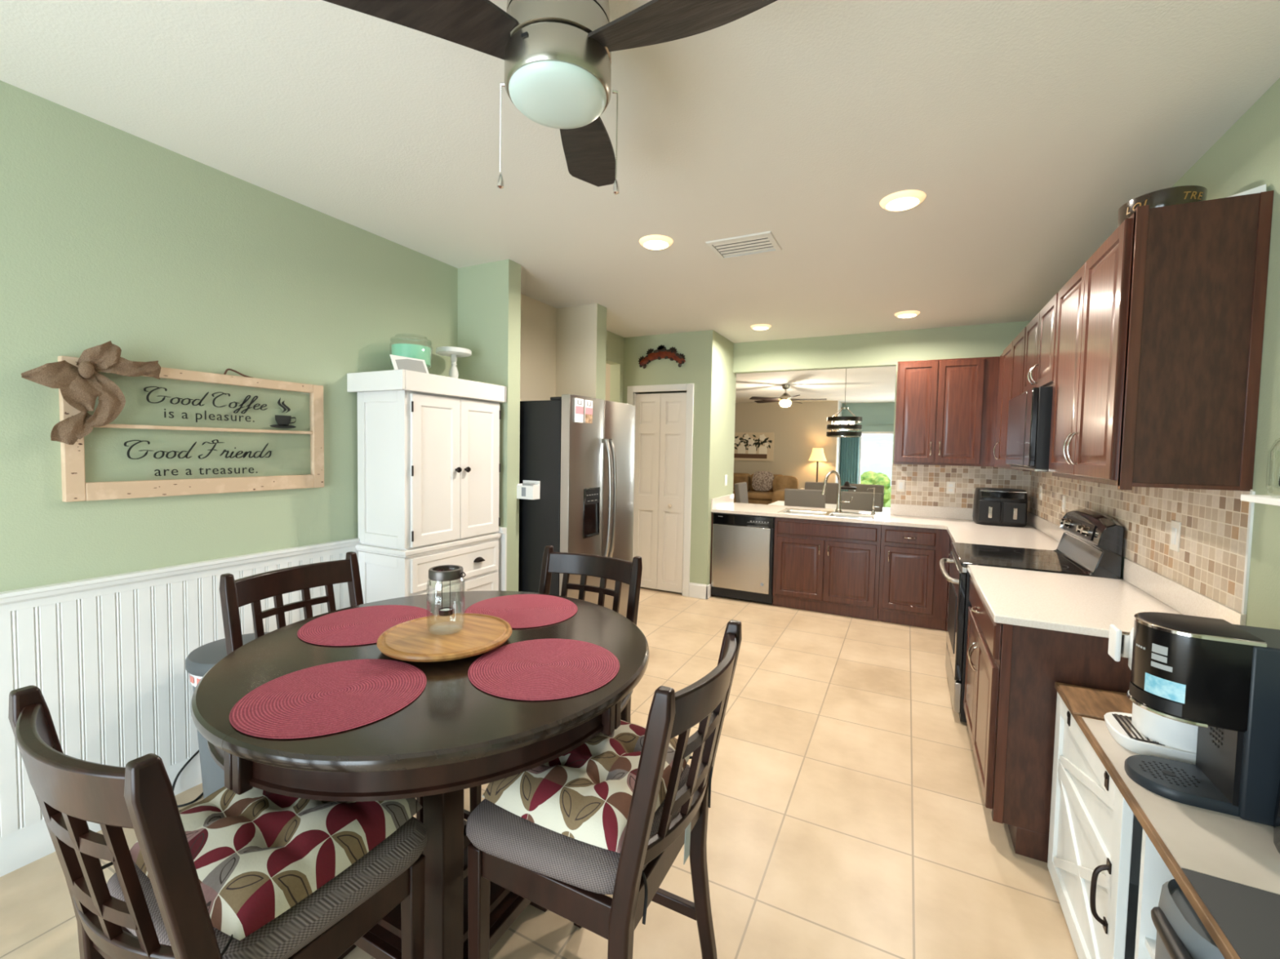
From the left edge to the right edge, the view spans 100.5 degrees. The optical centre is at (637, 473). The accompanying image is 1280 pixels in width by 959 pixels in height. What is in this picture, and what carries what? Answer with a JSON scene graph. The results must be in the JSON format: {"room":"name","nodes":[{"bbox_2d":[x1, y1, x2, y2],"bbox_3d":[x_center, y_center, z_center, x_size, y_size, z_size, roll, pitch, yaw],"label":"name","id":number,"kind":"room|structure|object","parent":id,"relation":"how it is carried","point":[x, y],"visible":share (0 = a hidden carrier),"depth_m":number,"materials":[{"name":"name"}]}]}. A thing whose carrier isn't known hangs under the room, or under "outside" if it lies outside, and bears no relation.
{"room":"kitchen","nodes":[
{"label":"kitchen","id":0,"kind":"room"},
{"bbox_2d":[0,80,624,591],"bbox_3d":[-1.727,-0.001,2.846,0.152,2.715,6.910,2,3,27],"label":"wall","id":1,"kind":"structure","parent":0,"point":[108,233],"depth_m":2.25,"materials":[{"name":"green paint"}]},
{"bbox_2d":[0,754,202,877],"bbox_3d":[-2.065,1.337,1.661,0.440,0.140,4.404,2,3,27],"label":"baseboard","id":2,"kind":"structure","parent":1,"relation":"attached to","point":[24,846],"depth_m":1.92,"materials":[{"name":"white"}]},
{"bbox_2d":[57,355,324,502],"bbox_3d":[-1.873,-0.190,2.363,0.035,0.559,0.966,2,3,27],"label":"sign","id":3,"kind":"object","parent":1,"relation":"attached to","point":[75,488],"visible":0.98,"depth_m":2.32,"materials":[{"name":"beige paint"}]},
{"bbox_2d":[21,340,160,444],"bbox_3d":[-2.000,-0.299,1.973,0.059,0.390,0.379,2,3,27],"label":"bow","id":4,"kind":"object","parent":3,"relation":"attached to","point":[80,387],"visible":1,"depth_m":1.95,"materials":[{"name":"fabric"}]},
{"bbox_2d":[0,527,506,613],"bbox_3d":[-2.049,0.455,1.620,0.440,0.070,4.404,2,3,27],"label":"trim","id":5,"kind":"structure","parent":1,"relation":"attached to","point":[39,596],"depth_m":2.20,"materials":[{"name":"white"}]},
{"bbox_2d":[0,533,506,837],"bbox_3d":[-2.056,0.873,1.639,0.441,0.830,4.404,2,3,27],"label":"wainscoting","id":6,"kind":"structure","parent":1,"relation":"attached to","point":[111,675],"depth_m":2.10,"materials":[{"name":"white"}]},
{"bbox_2d":[457,258,520,591],"bbox_3d":[-1.018,-0.024,3.618,0.441,2.715,0.121,2,3,27],"label":"wall pier","id":7,"kind":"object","parent":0,"point":[489,294],"visible":0.43,"depth_m":3.50,"materials":[{"name":"green paint"}]},
{"bbox_2d":[0,586,1078,958],"bbox_3d":[1.126,1.300,6.321,10.400,0.100,15.800,2,3,27],"label":"floor","id":8,"kind":"structure","parent":0,"point":[849,818],"depth_m":2.14,"materials":[{"name":"tile"}]},
{"bbox_2d":[8,685,426,958],"bbox_3d":[-0.828,0.926,1.111,0.523,1.058,0.578,2,3,27],"label":"dining chair","id":9,"kind":"object","parent":8,"relation":"on","point":[133,915],"visible":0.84,"depth_m":0.87,"materials":[{"name":"black"}]},
{"bbox_2d":[90,786,422,956],"bbox_3d":[-0.794,0.818,1.159,0.444,0.210,0.461,2,3,27],"label":"seat cushion","id":10,"kind":"object","parent":9,"relation":"on","point":[256,853],"visible":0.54,"depth_m":1.07,"materials":[{"name":"multicoloured fabric"}]},
{"bbox_2d":[185,632,268,798],"bbox_3d":[-1.679,1.055,2.277,0.380,0.660,0.380,2,3,27],"label":"trash can","id":11,"kind":"object","parent":8,"relation":"on","point":[202,659],"visible":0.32,"depth_m":2.14,"materials":[{"name":"grey plastic"}]},
{"bbox_2d":[219,551,363,655],"bbox_3d":[-1.125,0.880,1.978,0.578,1.058,0.523,2,3,27],"label":"dining chair","id":12,"kind":"object","parent":8,"relation":"on","point":[234,594],"visible":0.23,"depth_m":2.03,"materials":[{"name":"black"}]},
{"bbox_2d":[190,591,649,958],"bbox_3d":[-0.587,0.979,1.665,1.230,0.910,1.229,2,3,27],"label":"dining table","id":13,"kind":"object","parent":8,"relation":"on","point":[455,736],"visible":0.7,"depth_m":1.26,"materials":[{"name":"brown wood"}]},
{"bbox_2d":[229,658,426,738],"bbox_3d":[-0.736,0.535,1.298,0.412,0.005,0.412,2,3,27],"label":"placemat","id":14,"kind":"object","parent":13,"relation":"on","point":[335,697],"visible":1,"depth_m":1.26,"materials":[{"name":"fabric"}]},
{"bbox_2d":[297,604,433,646],"bbox_3d":[-0.909,0.508,1.804,0.412,0.005,0.412,2,3,27],"label":"placemat","id":15,"kind":"object","parent":13,"relation":"on","point":[364,625],"visible":0.87,"depth_m":1.78,"materials":[{"name":"fabric"}]},
{"bbox_2d":[376,613,511,662],"bbox_3d":[-0.586,0.505,1.638,0.390,0.036,0.390,2,3,27],"label":"lazy susan","id":16,"kind":"object","parent":13,"relation":"on","point":[456,636],"visible":0.98,"depth_m":1.59,"materials":[{"name":"brown"}]},
{"bbox_2d":[428,564,466,616],"bbox_3d":[-0.596,0.391,1.654,0.112,0.193,0.112,-1,3,-36],"label":"lantern","id":17,"kind":"object","parent":16,"relation":"on","point":[444,572],"visible":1,"depth_m":1.64,"materials":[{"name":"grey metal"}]},
{"bbox_2d":[464,594,577,628],"bbox_3d":[-0.431,0.508,1.986,0.412,0.005,0.412,2,3,27],"label":"placemat","id":18,"kind":"object","parent":13,"relation":"on","point":[519,611],"visible":0.79,"depth_m":1.98,"materials":[{"name":"fabric"}]},
{"bbox_2d":[467,638,619,700],"bbox_3d":[-0.257,0.535,1.483,0.412,0.005,0.412,2,3,27],"label":"placemat","id":19,"kind":"object","parent":13,"relation":"on","point":[549,668],"visible":0.98,"depth_m":1.45,"materials":[{"name":"fabric"}]},
{"bbox_2d":[346,368,506,604],"bbox_3d":[-1.232,0.397,3.213,0.451,1.904,0.793,2,3,27],"label":"armoire","id":20,"kind":"object","parent":8,"relation":"on","point":[428,465],"visible":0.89,"depth_m":2.96,"materials":[{"name":"white paint"}]},
{"bbox_2d":[389,354,428,373],"bbox_3d":[-1.246,-0.584,2.923,0.067,0.110,0.204,3,3,35],"label":"picture card","id":21,"kind":"object","parent":20,"relation":"on","point":[399,362],"visible":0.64,"depth_m":2.92,"materials":[{"name":"white paper"}]},
{"bbox_2d":[391,343,431,367],"bbox_3d":[-1.318,-0.667,3.102,0.230,0.258,0.230,2,3,27],"label":"cookie jar","id":22,"kind":"object","parent":20,"relation":"on","point":[408,350],"visible":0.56,"depth_m":3.02,"materials":[{"name":"green glass"}]},
{"bbox_2d":[435,346,471,378],"bbox_3d":[-1.171,-0.668,3.392,0.216,0.238,0.216,2,3,27],"label":"cake stand","id":23,"kind":"object","parent":20,"relation":"on","point":[454,353],"visible":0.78,"depth_m":3.37,"materials":[{"name":"white"}]},
{"bbox_2d":[469,545,642,812],"bbox_3d":[-0.324,0.884,2.203,0.523,1.058,0.578,2,3,27],"label":"dining chair","id":24,"kind":"object","parent":8,"relation":"on","point":[620,571],"visible":0.26,"depth_m":2.39,"materials":[{"name":"black"}]},
{"bbox_2d":[518,394,635,617],"bbox_3d":[-0.548,0.383,4.037,0.878,1.842,0.929,2,3,27],"label":"refrigerator","id":25,"kind":"object","parent":8,"relation":"on","point":[584,471],"visible":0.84,"depth_m":3.61,"materials":[{"name":"silver"}]},
{"bbox_2d":[516,480,540,499],"bbox_3d":[-0.733,0.110,3.559,0.140,0.120,0.075,2,3,27],"label":"pencil box","id":26,"kind":"object","parent":25,"relation":"attached to","point":[527,490],"visible":1,"depth_m":3.53,"materials":[{"name":"white plastic"}]},
{"bbox_2d":[573,398,592,423],"bbox_3d":[-0.359,-0.413,3.544,0.010,0.155,0.210,2,3,27],"label":"photo card","id":27,"kind":"object","parent":25,"relation":"attached to","point":[579,403],"visible":1,"depth_m":3.53,"materials":[{"name":"white paper"}]},
{"bbox_2d":[573,398,583,422],"bbox_3d":[-0.385,-0.412,3.493,0.008,0.155,0.095,2,3,27],"label":"print","id":28,"kind":"object","parent":27,"relation":"attached to","point":[579,403],"depth_m":3.49,"materials":[{"name":"white paper"}]},
{"bbox_2d":[466,619,742,958],"bbox_3d":[-0.061,0.928,1.367,0.578,1.058,0.523,2,3,27],"label":"dining chair","id":29,"kind":"object","parent":8,"relation":"on","point":[571,878],"visible":0.86,"depth_m":1.18,"materials":[{"name":"brown wood"}]},
{"bbox_2d":[481,720,712,924],"bbox_3d":[-0.085,0.821,1.387,0.480,0.209,0.445,2,3,27],"label":"seat cushion","id":30,"kind":"object","parent":29,"relation":"on","point":[584,794],"visible":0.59,"depth_m":1.26,"materials":[{"name":"multicoloured fabric"}]},
{"bbox_2d":[734,482,748,503],"bbox_3d":[1.741,0.670,7.837,0.558,1.040,0.460,2,3,27],"label":"upholstered chair","id":31,"kind":"object","parent":8,"relation":"on","point":[740,489],"visible":0.26,"depth_m":7.81,"materials":[{"name":"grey fabric"}]},
{"bbox_2d":[711,512,774,604],"bbox_3d":[1.174,0.833,5.602,0.624,0.860,0.614,2,3,27],"label":"dishwasher","id":32,"kind":"object","parent":8,"relation":"on","point":[743,551],"visible":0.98,"depth_m":5.33,"materials":[{"name":"silver metal"}]},
{"bbox_2d":[733,472,784,504],"bbox_3d":[2.233,0.491,12.742,2.920,0.960,1.500,2,3,27],"label":"sofa","id":33,"kind":"object","parent":8,"relation":"on","point":[754,496],"visible":0.27,"depth_m":12.29,"materials":[{"name":"fabric"}]},
{"bbox_2d":[733,472,751,491],"bbox_3d":[2.378,0.220,13.259,0.850,0.460,0.330,2,3,27],"label":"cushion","id":34,"kind":"object","parent":33,"relation":"on","point":[738,477],"depth_m":13.01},
{"bbox_2d":[747,490,773,500],"bbox_3d":[2.925,0.520,12.504,0.790,0.150,0.700,2,3,27],"label":"seat cushion","id":35,"kind":"object","parent":33,"relation":"on","point":[752,495],"depth_m":12.23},
{"bbox_2d":[751,471,773,491],"bbox_3d":[2.977,0.188,12.657,0.520,0.480,0.260,2,3,27],"label":"throw pillow","id":36,"kind":"object","parent":33,"relation":"on","point":[762,481],"visible":0.94,"depth_m":12.57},
{"bbox_2d":[749,474,782,492],"bbox_3d":[3.127,0.251,12.880,0.790,0.460,0.330,2,3,27],"label":"cushion","id":37,"kind":"object","parent":33,"relation":"on","point":[751,488],"depth_m":12.88,"materials":[{"name":"fabric"}]},
{"bbox_2d":[772,475,798,491],"bbox_3d":[3.412,0.273,12.304,0.600,0.440,0.244,2,3,27],"label":"throw pillow","id":38,"kind":"object","parent":33,"relation":"on","point":[779,482],"visible":0.68,"depth_m":12.23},
{"bbox_2d":[784,488,825,508],"bbox_3d":[2.228,0.717,7.021,0.500,1.040,0.558,2,3,27],"label":"upholstered chair","id":39,"kind":"object","parent":8,"relation":"on","point":[793,497],"visible":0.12,"depth_m":6.76,"materials":[{"name":"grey fabric"}]},
{"bbox_2d":[808,448,826,482],"bbox_3d":[4.178,0.217,12.418,0.410,1.610,0.410,2,3,27],"label":"floor lamp","id":40,"kind":"object","parent":8,"relation":"on","point":[817,455],"visible":0.56,"depth_m":12.27,"materials":[{"name":"fabric"}]},
{"bbox_2d":[804,481,838,504],"bbox_3d":[2.779,0.672,8.207,0.500,1.040,0.558,2,3,27],"label":"upholstered chair","id":41,"kind":"object","parent":8,"relation":"on","point":[832,488],"visible":0.23,"depth_m":8.31,"materials":[{"name":"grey fabric"}]},
{"bbox_2d":[772,516,881,621],"bbox_3d":[1.875,0.871,5.245,0.945,0.883,0.654,2,3,27],"label":"base cabinet","id":42,"kind":"object","parent":8,"relation":"on","point":[833,567],"visible":0.96,"depth_m":4.98,"materials":[{"name":"brown wood"}]},
{"bbox_2d":[840,491,883,511],"bbox_3d":[2.812,0.741,6.725,0.500,1.040,0.558,2,3,27],"label":"upholstered chair","id":43,"kind":"object","parent":8,"relation":"on","point":[861,501],"visible":0.14,"depth_m":6.46,"materials":[{"name":"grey fabric"}]},
{"bbox_2d":[848,484,884,506],"bbox_3d":[3.359,0.696,7.913,0.500,1.040,0.558,2,3,27],"label":"upholstered chair","id":44,"kind":"object","parent":8,"relation":"on","point":[860,487],"visible":0.2,"depth_m":8.06,"materials":[{"name":"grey fabric"}]},
{"bbox_2d":[877,524,950,631],"bbox_3d":[2.536,0.899,4.910,0.532,0.883,0.654,2,3,27],"label":"base cabinet","id":45,"kind":"object","parent":8,"relation":"on","point":[913,587],"visible":0.97,"depth_m":4.65,"materials":[{"name":"brown wood"}]},
{"bbox_2d":[945,540,950,631],"bbox_3d":[3.076,0.920,4.670,0.643,0.883,0.599,2,3,27],"label":"base cabinet","id":46,"kind":"object","parent":8,"relation":"on","point":[949,540],"visible":0.07,"depth_m":4.57,"materials":[{"name":"brown wood"}]},
{"bbox_2d":[711,493,1063,550],"bbox_3d":[1.952,0.383,4.759,2.770,0.138,1.817,2,3,27],"label":"countertop","id":47,"kind":"structure","parent":46,"relation":"on","point":[1038,533],"depth_m":4.76,"materials":[{"name":"stone"}]},
{"bbox_2d":[777,508,879,519],"bbox_3d":[1.874,0.488,5.250,0.894,0.189,0.444,2,3,27],"label":"double sink","id":48,"kind":"object","parent":47,"relation":"in","point":[794,511],"visible":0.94,"depth_m":5.33,"materials":[{"name":"white ceramic"}]},
{"bbox_2d":[821,470,853,511],"bbox_3d":[1.991,0.181,5.385,0.327,0.424,0.139,1,3,-9],"label":"kitchen faucet","id":49,"kind":"object","parent":47,"relation":"on","point":[824,487],"visible":1,"depth_m":5.40,"materials":[{"name":"silver metal"}]},
{"bbox_2d":[972,487,1027,527],"bbox_3d":[3.170,0.291,4.660,0.390,0.315,0.335,2,3,27],"label":"air fryer","id":50,"kind":"object","parent":47,"relation":"on","point":[1002,507],"visible":1,"depth_m":4.55,"materials":[{"name":"black plastic"}]},
{"bbox_2d":[977,500,1001,522],"bbox_3d":[3.028,0.328,4.576,0.164,0.185,0.055,2,3,27],"label":"basket","id":51,"kind":"object","parent":50,"relation":"on","point":[988,511],"depth_m":4.58,"materials":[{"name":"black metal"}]},
{"bbox_2d":[1002,501,1026,524],"bbox_3d":[3.185,0.334,4.497,0.164,0.185,0.055,2,3,27],"label":"basket","id":52,"kind":"object","parent":50,"relation":"on","point":[1013,512],"depth_m":4.50,"materials":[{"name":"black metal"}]},
{"bbox_2d":[939,509,1124,723],"bbox_3d":[2.238,0.798,3.180,0.764,1.194,0.758,2,3,27],"label":"electric range","id":53,"kind":"object","parent":8,"relation":"on","point":[1091,544],"visible":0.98,"depth_m":2.99,"materials":[{"name":"black metal"}]},
{"bbox_2d":[958,570,971,723],"bbox_3d":[2.284,0.960,3.163,0.654,0.875,0.756,2,3,27],"label":"door","id":54,"kind":"structure","parent":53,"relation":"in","point":[966,603],"depth_m":2.98,"materials":[{"name":"black metal"}]},
{"bbox_2d":[951,542,1099,577],"bbox_3d":[2.242,0.506,3.167,0.602,0.027,0.758,2,3,27],"label":"glass cooktop","id":55,"kind":"object","parent":53,"relation":"in","point":[1057,561],"depth_m":3.07,"materials":[{"name":"grey"}]},
{"bbox_2d":[963,576,1131,862],"bbox_3d":[1.875,1.005,2.368,0.700,0.883,1.023,2,3,27],"label":"base cabinet","id":56,"kind":"object","parent":8,"relation":"on","point":[1011,673],"visible":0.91,"depth_m":2.02,"materials":[{"name":"brown wood"}]},
{"bbox_2d":[967,558,1246,638],"bbox_3d":[1.893,0.495,2.332,0.676,0.138,1.037,2,3,27],"label":"countertop","id":57,"kind":"structure","parent":56,"relation":"on","point":[1083,605],"depth_m":2.22,"materials":[{"name":"stone"}]},
{"bbox_2d":[1047,682,1239,958],"bbox_3d":[1.251,1.151,0.946,0.510,0.700,2.042,2,3,27],"label":"bar cabinet","id":58,"kind":"object","parent":8,"relation":"on","point":[1108,866],"visible":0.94,"depth_m":1.52,"materials":[{"name":"white wood"}]},
{"bbox_2d":[1059,684,1133,719],"bbox_3d":[1.550,0.764,1.763,0.230,0.008,0.275,2,3,27],"label":"wooden board","id":59,"kind":"object","parent":58,"relation":"on","point":[1086,702],"visible":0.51,"depth_m":1.77,"materials":[{"name":"brown wood"}]},
{"bbox_2d":[1081,716,1279,894],"bbox_3d":[1.445,0.788,1.269,0.453,0.003,0.683,2,3,27],"label":"mat","id":60,"kind":"object","parent":58,"relation":"on","point":[1228,847],"visible":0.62,"depth_m":1.15,"materials":[{"name":"fabric"}]},
{"bbox_2d":[1104,624,1198,764],"bbox_3d":[1.564,0.619,1.468,0.404,0.320,0.208,2,3,27],"label":"coffee machine","id":61,"kind":"object","parent":60,"relation":"on","point":[1143,731],"visible":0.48,"depth_m":1.48,"materials":[{"name":"white"}]},
{"bbox_2d":[1114,713,1159,743],"bbox_3d":[1.458,0.735,1.526,0.102,0.004,0.150,2,3,27],"label":"grille","id":62,"kind":"object","parent":61,"relation":"attached to","point":[1126,725],"depth_m":1.51,"materials":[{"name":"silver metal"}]},
{"bbox_2d":[1104,711,1195,764],"bbox_3d":[1.490,0.756,1.510,0.243,0.040,0.208,2,3,27],"label":"drip tray","id":63,"kind":"object","parent":61,"relation":"on","point":[1122,726],"depth_m":1.47,"materials":[{"name":"white"}]},
{"bbox_2d":[1124,612,1279,826],"bbox_3d":[1.455,0.580,1.271,0.433,0.413,0.206,2,3,27],"label":"coffee machine","id":64,"kind":"object","parent":60,"relation":"on","point":[1220,677],"visible":1,"depth_m":1.24,"materials":[{"name":"black plastic"}]},
{"bbox_2d":[1124,755,1239,817],"bbox_3d":[1.345,0.768,1.334,0.187,0.026,0.180,2,3,27],"label":"drip tray","id":65,"kind":"object","parent":64,"relation":"on","point":[1188,784],"depth_m":1.31,"materials":[{"name":"plastic"}]},
{"bbox_2d":[1273,780,1279,853],"bbox_3d":[1.388,0.649,1.023,0.172,0.294,0.257,2,3,27],"label":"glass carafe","id":66,"kind":"object","parent":60,"relation":"on","point":[1277,812],"visible":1,"depth_m":1.11,"materials":[{"name":"black"}]},
{"bbox_2d":[1151,879,1224,958],"bbox_3d":[1.069,0.974,0.877,0.283,0.294,0.435,2,3,27],"label":"appliance","id":67,"kind":"object","parent":58,"relation":"in","point":[1181,934],"visible":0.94,"depth_m":0.99,"materials":[{"name":"grey plastic"}]},
{"bbox_2d":[1182,868,1279,958],"bbox_3d":[1.151,0.809,0.689,0.453,0.003,0.615,2,3,27],"label":"mat","id":68,"kind":"object","parent":58,"relation":"on","point":[1248,917],"visible":1,"depth_m":0.96,"materials":[{"name":"grey"}]},
{"bbox_2d":[555,303,606,400],"bbox_3d":[-0.506,-0.061,4.632,0.408,2.715,0.158,2,3,27],"label":"wall","id":69,"kind":"structure","parent":0,"point":[576,326],"depth_m":4.51,"materials":[{"name":"beige paint"}]},
{"bbox_2d":[0,0,1279,403],"bbox_3d":[1.178,-1.512,6.191,10.400,0.100,15.800,2,3,27],"label":"ceiling","id":70,"kind":"structure","parent":0,"point":[1024,127],"depth_m":2.02,"materials":[{"name":"white paint"}]},
{"bbox_2d":[323,0,777,195],"bbox_3d":[-0.087,-0.983,1.282,0.975,0.548,1.089,2,3,27],"label":"ceiling fan","id":71,"kind":"object","parent":70,"relation":"hanging from","point":[556,54],"visible":1,"depth_m":1.22,"materials":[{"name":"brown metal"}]},
{"bbox_2d":[639,235,673,249],"bbox_3d":[0.106,-1.326,3.071,0.196,0.022,0.196,2,3,27],"label":"recessed light","id":72,"kind":"object","parent":70,"relation":"in","point":[650,242],"visible":1,"depth_m":3.03,"materials":[{"name":"beige"}]},
{"bbox_2d":[705,231,782,259],"bbox_3d":[0.621,-1.323,3.107,0.375,0.012,0.292,2,3,27],"label":"ceiling vent","id":73,"kind":"object","parent":70,"relation":"in","point":[764,242],"visible":1,"depth_m":3.09,"materials":[{"name":"white metal"}]},
{"bbox_2d":[749,384,826,407],"bbox_3d":[2.701,-1.392,9.600,1.342,0.400,1.349,2,3,27],"label":"ceiling fan","id":74,"kind":"object","parent":70,"relation":"hanging from","point":[785,399],"visible":1,"depth_m":9.52,"materials":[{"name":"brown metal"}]},
{"bbox_2d":[826,368,862,437],"bbox_3d":[2.798,-0.986,7.183,0.448,0.984,0.448,2,3,27],"label":"pendant light","id":75,"kind":"object","parent":70,"relation":"hanging from","point":[836,420],"visible":0.98,"depth_m":7.04,"materials":[{"name":"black metal"}]},
{"bbox_2d":[880,190,925,211],"bbox_3d":[1.249,-1.279,2.512,0.196,0.022,0.196,2,3,27],"label":"recessed light","id":76,"kind":"object","parent":70,"relation":"in","point":[904,200],"visible":1,"depth_m":2.48,"materials":[{"name":"beige"}]},
{"bbox_2d":[622,329,736,586],"bbox_3d":[0.467,-0.105,5.964,1.002,2.715,0.840,2,3,27],"label":"wall","id":77,"kind":"structure","parent":0,"point":[708,365],"depth_m":5.47,"materials":[{"name":"green paint"}]},
{"bbox_2d":[632,392,686,592],"bbox_3d":[0.219,0.201,5.641,0.594,2.085,0.080,2,3,27],"label":"bifold door","id":78,"kind":"structure","parent":77,"relation":"in","point":[660,418],"depth_m":5.65,"materials":[{"name":"white"}]},
{"bbox_2d":[626,383,693,596],"bbox_3d":[0.238,0.167,5.676,0.762,2.190,0.138,2,3,27],"label":"trim","id":79,"kind":"structure","parent":77,"relation":"attached to","point":[689,388],"depth_m":5.47,"materials":[{"name":"white"}]},
{"bbox_2d":[637,344,685,368],"bbox_3d":[0.246,-1.217,5.550,0.543,0.244,0.027,2,3,27],"label":"plaque","id":80,"kind":"object","parent":77,"relation":"attached to","point":[660,353],"visible":1,"depth_m":5.54,"materials":[{"name":"red wood"}]},
{"bbox_2d":[688,582,711,599],"bbox_3d":[0.644,1.204,5.500,0.198,0.150,0.114,2,3,27],"label":"baseboard","id":81,"kind":"structure","parent":77,"relation":"attached to","point":[700,591],"depth_m":5.45,"materials":[{"name":"white"}]},
{"bbox_2d":[733,400,837,491],"bbox_3d":[2.207,-0.434,13.731,5.510,2.715,0.100,2,3,27],"label":"wall","id":82,"kind":"structure","parent":0,"point":[797,428],"depth_m":12.87,"materials":[{"name":"beige paint"}]},
{"bbox_2d":[733,432,773,461],"bbox_3d":[2.823,-0.669,13.327,1.144,0.705,0.047,2,3,27],"label":"flower painting","id":83,"kind":"object","parent":82,"relation":"attached to","point":[754,446],"visible":0.95,"depth_m":13.27,"materials":[{"name":"beige"}]},
{"bbox_2d":[840,402,894,431],"bbox_3d":[7.160,-0.263,12.009,4.890,2.715,0.100,2,3,27],"label":"wall","id":84,"kind":"structure","parent":0,"point":[871,412],"depth_m":12.70,"materials":[{"name":"teal paint"}]},
{"bbox_2d":[835,400,842,483],"bbox_3d":[4.795,-0.341,12.746,0.022,2.715,0.720,2,3,27],"label":"trim","id":85,"kind":"structure","parent":84,"relation":"attached to","point":[839,404],"depth_m":12.60,"materials":[{"name":"white"}]},
{"bbox_2d":[839,437,859,491],"bbox_3d":[5.112,-0.009,12.894,0.420,1.990,0.068,2,3,27],"label":"curtain","id":86,"kind":"object","parent":84,"relation":"hanging from","point":[849,451],"visible":0.52,"depth_m":12.88,"materials":[{"name":"teal fabric"}]},
{"bbox_2d":[857,431,893,484],"bbox_3d":[6.358,0.046,12.422,2.270,2.030,0.050,2,3,27],"label":"window","id":87,"kind":"structure","parent":84,"relation":"in","point":[863,433],"depth_m":12.86,"materials":[{"name":"white"}]},
{"bbox_2d":[733,320,1031,514],"bbox_3d":[2.362,-0.044,5.401,2.890,2.715,0.120,2,3,27],"label":"wall","id":88,"kind":"structure","parent":0,"point":[886,348],"depth_m":5.29,"materials":[{"name":"green paint"}]},
{"bbox_2d":[893,356,999,466],"bbox_3d":[2.943,-0.541,4.800,1.106,0.945,0.389,2,3,27],"label":"upper cabinet","id":89,"kind":"object","parent":88,"relation":"attached to","point":[946,409],"visible":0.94,"depth_m":4.73,"materials":[{"name":"brown wood"}]},
{"bbox_2d":[890,462,1031,511],"bbox_3d":[3.007,0.120,5.008,1.120,0.403,0.006,2,3,27],"label":"backsplash","id":90,"kind":"structure","parent":88,"relation":"attached to","point":[925,485],"depth_m":5.04,"materials":[{"name":"tile"}]},
{"bbox_2d":[1120,77,1279,630],"bbox_3d":[1.868,0.134,1.370,0.120,2.715,7.523,2,3,27],"label":"wall","id":91,"kind":"structure","parent":0,"point":[1246,157],"depth_m":1.68,"materials":[{"name":"green paint"}]},
{"bbox_2d":[993,326,1042,471],"bbox_3d":[2.914,-0.502,3.943,0.382,0.945,1.278,2,3,27],"label":"upper cabinet","id":92,"kind":"object","parent":91,"relation":"attached to","point":[1011,362],"visible":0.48,"depth_m":3.98,"materials":[{"name":"brown wood"}]},
{"bbox_2d":[1022,292,1057,392],"bbox_3d":[2.446,-0.700,3.002,0.382,0.480,0.806,2,3,27],"label":"upper cabinet","id":93,"kind":"object","parent":91,"relation":"attached to","point":[1041,331],"visible":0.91,"depth_m":2.99,"materials":[{"name":"brown wood"}]},
{"bbox_2d":[1005,386,1053,471],"bbox_3d":[2.425,-0.238,3.050,0.410,0.443,0.753,2,3,27],"label":"microwave","id":94,"kind":"object","parent":93,"relation":"attached to","point":[1029,413],"visible":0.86,"depth_m":2.82,"materials":[{"name":"black plastic"}]},
{"bbox_2d":[1029,471,1253,613],"bbox_3d":[2.738,0.198,3.235,0.006,0.403,3.403,2,3,27],"label":"backsplash","id":95,"kind":"structure","parent":91,"relation":"attached to","point":[1210,561],"depth_m":2.17,"materials":[{"name":"tile"}]},
{"bbox_2d":[1048,190,1273,491],"bbox_3d":[2.035,-0.437,2.213,0.382,0.967,0.986,2,3,27],"label":"upper cabinet","id":96,"kind":"object","parent":91,"relation":"attached to","point":[1159,336],"visible":1,"depth_m":1.79,"materials":[{"name":"brown wood"}]},
{"bbox_2d":[1117,185,1207,226],"bbox_3d":[1.942,-0.956,1.980,0.236,0.108,0.256,2,3,27],"label":"dish","id":97,"kind":"object","parent":96,"relation":"on","point":[1176,195],"visible":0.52,"depth_m":1.88,"materials":[{"name":"brown"}]},
{"bbox_2d":[1169,520,1181,551],"bbox_3d":[2.188,0.255,2.169,0.009,0.120,0.075,2,3,27],"label":"light switch","id":98,"kind":"object","parent":91,"relation":"attached to","point":[1175,527],"visible":1,"depth_m":2.16,"materials":[{"name":"white"}]},
{"bbox_2d":[1241,491,1255,614],"bbox_3d":[1.965,0.256,1.714,0.007,0.398,0.012,2,3,27],"label":"trim","id":99,"kind":"structure","parent":91,"relation":"attached to","point":[1251,514],"depth_m":1.71,"materials":[{"name":"white"}]},
{"bbox_2d":[1240,494,1279,506],"bbox_3d":[1.595,0.084,1.131,0.154,0.018,0.753,2,3,27],"label":"wall shelf","id":100,"kind":"object","parent":91,"relation":"attached to","point":[1265,500],"visible":1,"depth_m":1.42,"materials":[{"name":"white"}]},
{"label":"outside","id":101,"kind":"structure","parent":0,"visible":0},
{"bbox_2d":[884,485,891,507],"bbox_3d":[14.217,0.779,25.941,30.000,0.100,30.950,2,3,27],"label":"ground","id":102,"kind":"structure","parent":101,"point":[887,504],"depth_m":17.81,"materials":[{"name":"green plant"}]},
{"bbox_2d":[860,471,890,506],"bbox_3d":[6.777,0.590,16.102,1.576,1.332,1.255,2,3,27],"label":"shrub","id":103,"kind":"object","parent":102,"relation":"on","point":[870,477],"visible":0.17,"depth_m":15.82,"materials":[{"name":"green plant"}]},
{"bbox_2d":[860,434,893,486],"bbox_3d":[14.493,-1.936,28.477,17.000,5.200,5.000,2,3,27],"label":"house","id":104,"kind":"structure","parent":102,"relation":"on","point":[877,450],"depth_m":27.37,"materials":[{"name":"white"}]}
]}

